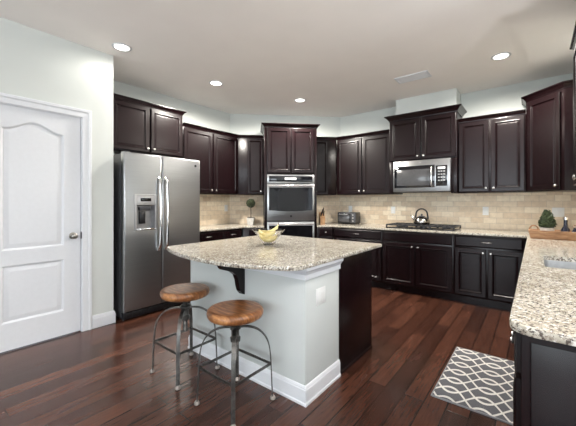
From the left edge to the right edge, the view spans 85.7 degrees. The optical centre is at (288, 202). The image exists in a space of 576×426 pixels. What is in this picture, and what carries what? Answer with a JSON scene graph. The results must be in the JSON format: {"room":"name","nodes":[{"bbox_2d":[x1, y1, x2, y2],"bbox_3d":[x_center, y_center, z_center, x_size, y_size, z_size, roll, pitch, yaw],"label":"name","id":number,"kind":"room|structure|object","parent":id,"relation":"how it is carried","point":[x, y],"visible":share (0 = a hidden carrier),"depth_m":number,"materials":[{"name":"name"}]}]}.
{"room":"kitchen","nodes":[
{"label":"kitchen","id":0,"kind":"room"},
{"bbox_2d":[0,17,112,315],"bbox_3d":[-4.402,-0.139,0.272,0.120,2.870,7.950,0,0,38],"label":"wall","id":1,"kind":"structure","parent":0,"point":[36,64],"depth_m":3.15,"materials":[{"name":"paint"}]},
{"bbox_2d":[0,104,81,352],"bbox_3d":[-2.293,0.223,2.820,0.107,2.123,0.750,0,0,38],"label":"door","id":2,"kind":"structure","parent":1,"relation":"in","point":[40,150],"depth_m":2.85,"materials":[{"name":"white paint"}]},
{"bbox_2d":[0,92,91,331],"bbox_3d":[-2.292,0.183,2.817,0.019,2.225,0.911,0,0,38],"label":"trim","id":3,"kind":"structure","parent":1,"relation":"attached to","point":[86,115],"depth_m":3.13,"materials":[{"name":"white paint"}]},
{"bbox_2d":[92,310,115,328],"bbox_3d":[-2.036,1.231,3.346,0.270,0.130,0.225,0,0,38],"label":"baseboard","id":4,"kind":"structure","parent":1,"relation":"attached to","point":[106,318],"depth_m":3.26,"materials":[{"name":"white paint"}]},
{"bbox_2d":[113,80,229,154],"bbox_3d":[-1.814,-0.139,4.645,0.100,2.870,2.358,0,0,38],"label":"wall","id":5,"kind":"structure","parent":0,"point":[196,114],"depth_m":4.85,"materials":[{"name":"paint"}]},
{"bbox_2d":[113,93,186,157],"bbox_3d":[-1.925,-0.958,4.112,0.379,0.658,1.095,0,0,38],"label":"upper cabinet","id":6,"kind":"object","parent":5,"relation":"attached to","point":[139,126],"visible":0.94,"depth_m":3.99,"materials":[{"name":"brown wood"}]},
{"bbox_2d":[181,122,238,194],"bbox_3d":[-1.283,-0.628,4.921,0.379,1.008,1.046,0,0,38],"label":"upper cabinet","id":7,"kind":"object","parent":5,"relation":"attached to","point":[216,151],"visible":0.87,"depth_m":4.84,"materials":[{"name":"brown wood"}]},
{"bbox_2d":[200,194,229,225],"bbox_3d":[-1.439,0.116,5.031,0.008,0.560,1.288,0,0,38],"label":"tiled wall","id":8,"kind":"structure","parent":5,"relation":"attached to","point":[212,212],"depth_m":5.26,"materials":[{"name":"tile"}]},
{"bbox_2d":[0,286,513,425],"bbox_3d":[-0.443,1.336,-0.478,8.900,0.080,12.100,0,0,38],"label":"floor","id":9,"kind":"structure","parent":0,"point":[100,376],"depth_m":2.28,"materials":[{"name":"brown wood"}]},
{"bbox_2d":[113,151,199,319],"bbox_3d":[-1.726,0.370,3.930,0.808,1.852,0.972,0,0,38],"label":"refrigerator","id":10,"kind":"object","parent":9,"relation":"on","point":[156,199],"visible":0.86,"depth_m":3.58,"materials":[{"name":"grey metal"}]},
{"bbox_2d":[150,283,219,389],"bbox_3d":[-0.792,0.978,2.392,0.380,0.636,0.380,0,0,38],"label":"bar stool","id":11,"kind":"object","parent":9,"relation":"on","point":[181,292],"visible":0.99,"depth_m":2.35,"materials":[{"name":"brown wood"}]},
{"bbox_2d":[200,230,222,241],"bbox_3d":[-1.353,0.855,4.604,0.654,0.882,0.528,0,0,38],"label":"base cabinet","id":12,"kind":"object","parent":9,"relation":"on","point":[205,236],"visible":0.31,"depth_m":4.45,"materials":[{"name":"brown wood"}]},
{"bbox_2d":[223,228,241,238],"bbox_3d":[-1.071,0.855,4.959,0.654,0.882,0.373,0,0,38],"label":"base cabinet","id":13,"kind":"object","parent":9,"relation":"on","point":[229,233],"visible":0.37,"depth_m":4.76,"materials":[{"name":"brown wood"}]},
{"bbox_2d":[194,300,274,425],"bbox_3d":[-0.343,0.989,2.017,0.380,0.614,0.380,0,0,38],"label":"bar stool","id":14,"kind":"object","parent":9,"relation":"on","point":[234,315],"visible":1,"depth_m":1.97,"materials":[{"name":"brown wood"}]},
{"bbox_2d":[243,228,259,236],"bbox_3d":[-0.586,0.855,5.230,0.336,0.882,0.634,0,0,-7],"label":"base cabinet","id":15,"kind":"object","parent":9,"relation":"on","point":[247,232],"visible":0.2,"depth_m":4.95,"materials":[{"name":"brown wood"}]},
{"bbox_2d":[200,223,263,231],"bbox_3d":[-0.943,0.397,4.960,0.856,0.030,1.598,0,0,38],"label":"countertop","id":16,"kind":"structure","parent":15,"relation":"on","point":[203,228],"depth_m":4.87,"materials":[{"name":"beige stone"}]},
{"bbox_2d":[246,199,254,224],"bbox_3d":[-0.633,0.161,5.263,0.166,0.442,0.160,0,0,3],"label":"topiary","id":17,"kind":"object","parent":16,"relation":"on","point":[250,203],"visible":1,"depth_m":5.21,"materials":[{"name":"plant"}]},
{"bbox_2d":[247,218,254,224],"bbox_3d":[-0.633,0.323,5.262,0.120,0.118,0.120,0,0,3],"label":"pot","id":18,"kind":"object","parent":16,"relation":"on","point":[250,221],"depth_m":5.21,"materials":[{"name":"white ceramic"}]},
{"bbox_2d":[188,258,342,406],"bbox_3d":[-0.327,0.855,2.437,1.323,0.883,0.701,0,0,38],"label":"kitchen island","id":19,"kind":"object","parent":9,"relation":"on","point":[302,335],"visible":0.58,"depth_m":2.17,"materials":[{"name":"grey paint"}]},
{"bbox_2d":[167,235,381,270],"bbox_3d":[-0.147,0.397,2.707,1.402,0.030,1.494,0,0,38],"label":"island countertop","id":20,"kind":"structure","parent":19,"relation":"on","point":[288,253],"depth_m":2.40,"materials":[{"name":"beige stone"}]},
{"bbox_2d":[253,228,284,244],"bbox_3d":[-0.176,0.315,2.809,0.298,0.133,0.298,0,0,38],"label":"fruit bowl","id":21,"kind":"object","parent":20,"relation":"on","point":[267,237],"visible":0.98,"depth_m":2.73,"materials":[{"name":"clear glass"}]},
{"bbox_2d":[262,222,278,230],"bbox_3d":[-0.162,0.235,2.809,0.164,0.106,0.032,0,0,0],"label":"banana","id":22,"kind":"object","parent":21,"relation":"in","point":[276,227],"visible":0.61,"depth_m":2.80,"materials":[{"name":"yellow plant"}]},
{"bbox_2d":[316,286,324,305],"bbox_3d":[0.224,0.641,2.121,0.007,0.115,0.118,0,0,38],"label":"outlet","id":23,"kind":"object","parent":19,"relation":"attached to","point":[320,292],"visible":1,"depth_m":2.11,"materials":[{"name":"white plastic"}]},
{"bbox_2d":[260,122,319,237],"bbox_3d":[0.010,0.015,5.309,0.955,2.561,0.653,0,0,-7],"label":"tall cabinet","id":24,"kind":"object","parent":9,"relation":"on","point":[289,148],"visible":0.52,"depth_m":5.02,"materials":[{"name":"brown wood"}]},
{"bbox_2d":[267,174,313,237],"bbox_3d":[0.015,0.225,5.268,0.767,1.342,0.636,0,0,-7],"label":"double wall oven","id":25,"kind":"object","parent":24,"relation":"in","point":[290,198],"visible":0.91,"depth_m":5.01,"materials":[{"name":"grey metal"}]},
{"bbox_2d":[317,227,333,239],"bbox_3d":[0.579,0.855,5.364,0.277,0.882,0.634,0,0,-7],"label":"base cabinet","id":26,"kind":"object","parent":9,"relation":"on","point":[322,232],"visible":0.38,"depth_m":5.09,"materials":[{"name":"brown wood"}]},
{"bbox_2d":[339,250,371,373],"bbox_3d":[0.084,0.855,2.945,1.259,0.883,0.604,0,0,38],"label":"base cabinet","id":27,"kind":"object","parent":9,"relation":"on","point":[355,273],"visible":0.23,"depth_m":2.52,"materials":[{"name":"brown wood"}]},
{"bbox_2d":[334,227,383,287],"bbox_3d":[1.249,0.855,5.084,0.819,0.882,0.674,0,0,38],"label":"base cabinet","id":28,"kind":"object","parent":9,"relation":"on","point":[346,234],"visible":0.37,"depth_m":4.71,"materials":[{"name":"brown wood"}]},
{"bbox_2d":[382,230,454,300],"bbox_3d":[1.943,0.855,4.533,0.946,0.882,0.674,0,0,38],"label":"base cabinet","id":29,"kind":"object","parent":9,"relation":"on","point":[420,263],"visible":0.96,"depth_m":4.27,"materials":[{"name":"brown wood"}]},
{"bbox_2d":[431,347,514,425],"bbox_3d":[1.451,1.291,2.245,0.572,0.010,0.882,0,0,38],"label":"kitchen rug","id":30,"kind":"object","parent":9,"relation":"on","point":[481,383],"visible":0.7,"depth_m":2.20,"materials":[{"name":"grey fabric"}]},
{"bbox_2d":[454,234,526,310],"bbox_3d":[2.613,0.855,4.001,0.758,0.882,0.674,0,0,38],"label":"base cabinet","id":31,"kind":"object","parent":9,"relation":"on","point":[486,268],"visible":0.91,"depth_m":3.79,"materials":[{"name":"brown wood"}]},
{"bbox_2d":[510,307,520,425],"bbox_3d":[1.292,0.855,1.244,0.654,0.882,1.038,0,0,38],"label":"base cabinet","id":32,"kind":"object","parent":9,"relation":"on","point":[515,338],"visible":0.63,"depth_m":1.03,"materials":[{"name":"brown wood"}]},
{"bbox_2d":[317,223,575,346],"bbox_3d":[0.929,0.397,3.289,3.816,0.030,3.914,0,0,38],"label":"countertop","id":33,"kind":"structure","parent":32,"relation":"on","point":[544,302],"depth_m":1.39,"materials":[{"name":"beige stone"}]},
{"bbox_2d":[319,212,324,223],"bbox_3d":[0.590,0.280,5.438,0.084,0.205,0.140,0,0,-7],"label":"knife block","id":34,"kind":"object","parent":33,"relation":"on","point":[321,217],"visible":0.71,"depth_m":5.37,"materials":[{"name":"brown wood"}]},
{"bbox_2d":[338,212,359,224],"bbox_3d":[1.053,0.278,5.417,0.335,0.208,0.268,0,0,32],"label":"toaster oven","id":35,"kind":"object","parent":33,"relation":"on","point":[343,217],"visible":1,"depth_m":5.32,"materials":[{"name":"silver metal"}]},
{"bbox_2d":[386,222,460,230],"bbox_3d":[1.962,0.353,4.536,0.922,0.057,0.495,0,0,38],"label":"gas cooktop","id":36,"kind":"object","parent":33,"relation":"in","point":[441,227],"visible":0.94,"depth_m":4.38,"materials":[{"name":"black metal"}]},
{"bbox_2d":[411,208,429,224],"bbox_3d":[1.963,0.207,4.574,0.225,0.236,0.232,0,0,-15],"label":"tea kettle","id":37,"kind":"object","parent":36,"relation":"on","point":[421,220],"visible":1,"depth_m":4.51,"materials":[{"name":"metal"}]},
{"bbox_2d":[528,225,575,240],"bbox_3d":[2.818,0.312,3.189,0.556,0.139,0.250,0,0,38],"label":"wooden tray","id":38,"kind":"object","parent":33,"relation":"on","point":[534,233],"visible":0.99,"depth_m":3.16,"materials":[{"name":"brown wood"}]},
{"bbox_2d":[539,227,554,230],"bbox_3d":[2.722,0.318,3.266,0.128,0.100,0.128,0,0,38],"label":"pot","id":39,"kind":"object","parent":38,"relation":"in","point":[541,228],"depth_m":3.22,"materials":[{"name":"white ceramic"}]},
{"bbox_2d":[538,209,556,230],"bbox_3d":[2.723,0.219,3.267,0.166,0.297,0.161,0,0,38],"label":"boxwood","id":40,"kind":"object","parent":38,"relation":"on","point":[547,222],"visible":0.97,"depth_m":3.23,"materials":[{"name":"green plant"}]},
{"bbox_2d":[561,217,570,231],"bbox_3d":[2.832,0.259,3.172,0.082,0.216,0.082,0,0,38],"label":"glass bottle","id":41,"kind":"object","parent":38,"relation":"on","point":[565,228],"visible":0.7,"depth_m":3.16,"materials":[{"name":"glass"}]},
{"bbox_2d":[544,260,575,269],"bbox_3d":[1.841,0.502,1.900,0.446,0.178,0.521,0,0,38],"label":"undermount sink","id":42,"kind":"object","parent":33,"relation":"in","point":[548,263],"visible":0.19,"depth_m":2.17,"materials":[{"name":"metal"}]},
{"bbox_2d":[521,334,575,425],"bbox_3d":[0.985,0.855,0.801,0.615,0.882,0.034,0,0,38],"label":"end panel","id":43,"kind":"object","parent":9,"relation":"on","point":[548,368],"visible":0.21,"depth_m":0.95,"materials":[{"name":"brown wood"}]},
{"bbox_2d":[230,114,339,236],"bbox_3d":[-0.041,-0.139,5.692,2.025,2.870,0.080,0,0,-7],"label":"wall","id":44,"kind":"structure","parent":0,"point":[240,124],"depth_m":5.63,"materials":[{"name":"paint"}]},
{"bbox_2d":[238,135,262,194],"bbox_3d":[-0.651,-0.628,5.394,0.430,1.008,0.354,0,0,-7],"label":"upper cabinet","id":45,"kind":"object","parent":44,"relation":"attached to","point":[250,147],"visible":1,"depth_m":5.26,"materials":[{"name":"brown wood"}]},
{"bbox_2d":[230,195,339,223],"bbox_3d":[-0.035,0.116,5.649,2.025,0.560,0.008,0,0,-7],"label":"tiled wall","id":46,"kind":"structure","parent":44,"relation":"attached to","point":[239,211],"depth_m":5.59,"materials":[{"name":"tile"}]},
{"bbox_2d":[317,137,336,194],"bbox_3d":[0.628,-0.628,5.541,0.417,1.008,0.354,0,0,-7],"label":"upper cabinet","id":47,"kind":"object","parent":44,"relation":"attached to","point":[326,146],"visible":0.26,"depth_m":5.40,"materials":[{"name":"brown wood"}]},
{"bbox_2d":[0,0,575,116],"bbox_3d":[-0.443,-1.614,-0.478,8.900,0.080,12.100,0,0,38],"label":"ceiling","id":48,"kind":"structure","parent":0,"point":[343,57],"depth_m":3.10,"materials":[{"name":"paint"}]},
{"bbox_2d":[112,43,131,51],"bbox_3d":[-1.687,-1.569,3.153,0.184,0.008,0.184,0,0,38],"label":"recessed light","id":49,"kind":"object","parent":48,"relation":"in","point":[122,47],"visible":1,"depth_m":3.15,"materials":[{"name":"white paint"}]},
{"bbox_2d":[209,80,222,85],"bbox_3d":[-0.954,-1.569,4.106,0.184,0.008,0.184,0,0,38],"label":"recessed light","id":50,"kind":"object","parent":48,"relation":"in","point":[213,82],"visible":1,"depth_m":4.10,"materials":[{"name":"white paint"}]},
{"bbox_2d":[294,98,305,101],"bbox_3d":[0.182,-1.569,4.790,0.184,0.008,0.184,0,0,38],"label":"recessed light","id":51,"kind":"object","parent":48,"relation":"in","point":[297,99],"visible":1,"depth_m":4.79,"materials":[{"name":"white paint"}]},
{"bbox_2d":[394,70,431,83],"bbox_3d":[1.566,-1.568,3.909,0.400,0.012,0.210,0,0,38],"label":"ceiling vent","id":52,"kind":"object","parent":48,"relation":"in","point":[424,74],"visible":1,"depth_m":3.90,"materials":[{"name":"white metal"}]},
{"bbox_2d":[491,52,510,59],"bbox_3d":[2.292,-1.569,3.348,0.184,0.008,0.184,0,0,38],"label":"recessed light","id":53,"kind":"object","parent":48,"relation":"in","point":[503,55],"visible":1,"depth_m":3.34,"materials":[{"name":"white paint"}]},
{"bbox_2d":[396,88,460,114],"bbox_3d":[2.091,-1.442,4.674,0.840,0.263,0.320,0,0,38],"label":"wall","id":54,"kind":"structure","parent":0,"point":[449,97],"depth_m":4.51,"materials":[{"name":"paint"}]},
{"bbox_2d":[340,73,572,135],"bbox_3d":[2.382,-0.139,4.710,3.528,2.870,0.100,0,0,38],"label":"wall","id":55,"kind":"structure","parent":0,"point":[507,98],"depth_m":4.37,"materials":[{"name":"paint"}]},
{"bbox_2d":[336,129,397,194],"bbox_3d":[1.312,-0.628,5.246,0.958,1.008,0.376,0,0,38],"label":"upper cabinet","id":56,"kind":"object","parent":55,"relation":"attached to","point":[363,159],"visible":0.96,"depth_m":5.10,"materials":[{"name":"brown wood"}]},
{"bbox_2d":[384,104,466,194],"bbox_3d":[2.027,-0.716,4.629,1.050,1.184,0.454,0,0,38],"label":"upper cabinet","id":57,"kind":"object","parent":55,"relation":"attached to","point":[427,134],"visible":0.91,"depth_m":4.43,"materials":[{"name":"brown wood"}]},
{"bbox_2d":[393,158,450,192],"bbox_3d":[2.005,-0.376,4.601,0.780,0.462,0.461,0,0,38],"label":"microwave","id":58,"kind":"object","parent":57,"relation":"in","point":[430,175],"visible":0.97,"depth_m":4.44,"materials":[{"name":"grey metal"}]},
{"bbox_2d":[340,192,575,230],"bbox_3d":[2.310,0.116,4.699,3.428,0.560,0.008,0,0,38],"label":"tiled wall","id":59,"kind":"structure","parent":55,"relation":"attached to","point":[507,211],"depth_m":4.47,"materials":[{"name":"tile"}]},
{"bbox_2d":[483,207,488,214],"bbox_3d":[2.755,0.124,4.336,0.072,0.115,0.006,0,0,38],"label":"outlet","id":60,"kind":"object","parent":59,"relation":"attached to","point":[485,209],"visible":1,"depth_m":4.33,"materials":[{"name":"white plastic"}]},
{"bbox_2d":[552,208,563,216],"bbox_3d":[3.353,0.126,3.860,0.118,0.115,0.007,0,0,38],"label":"outlet","id":61,"kind":"object","parent":59,"relation":"attached to","point":[557,212],"visible":0.87,"depth_m":3.86,"materials":[{"name":"white plastic"}]},
{"bbox_2d":[458,109,525,193],"bbox_3d":[2.705,-0.628,4.140,0.738,1.008,0.376,0,0,38],"label":"upper cabinet","id":62,"kind":"object","parent":55,"relation":"attached to","point":[491,147],"visible":0.98,"depth_m":4.00,"materials":[{"name":"brown wood"}]},
{"bbox_3d":[2.816,-0.139,2.501,0.100,2.870,2.820,0,0,38],"label":"wall","id":63,"kind":"structure","parent":0,"visible":0},
{"bbox_2d":[521,79,575,192],"bbox_3d":[3.138,-0.705,3.584,0.727,1.163,0.704,0,0,38],"label":"upper cabinet","id":64,"kind":"object","parent":63,"relation":"attached to","point":[549,110],"visible":1,"depth_m":3.49,"materials":[{"name":"brown wood"}]},
{"bbox_2d":[569,22,575,184],"bbox_3d":[2.238,-0.715,2.168,0.376,1.183,0.941,0,0,38],"label":"upper cabinet","id":65,"kind":"object","parent":63,"relation":"attached to","point":[573,40],"visible":1,"depth_m":2.54,"materials":[{"name":"brown wood"}]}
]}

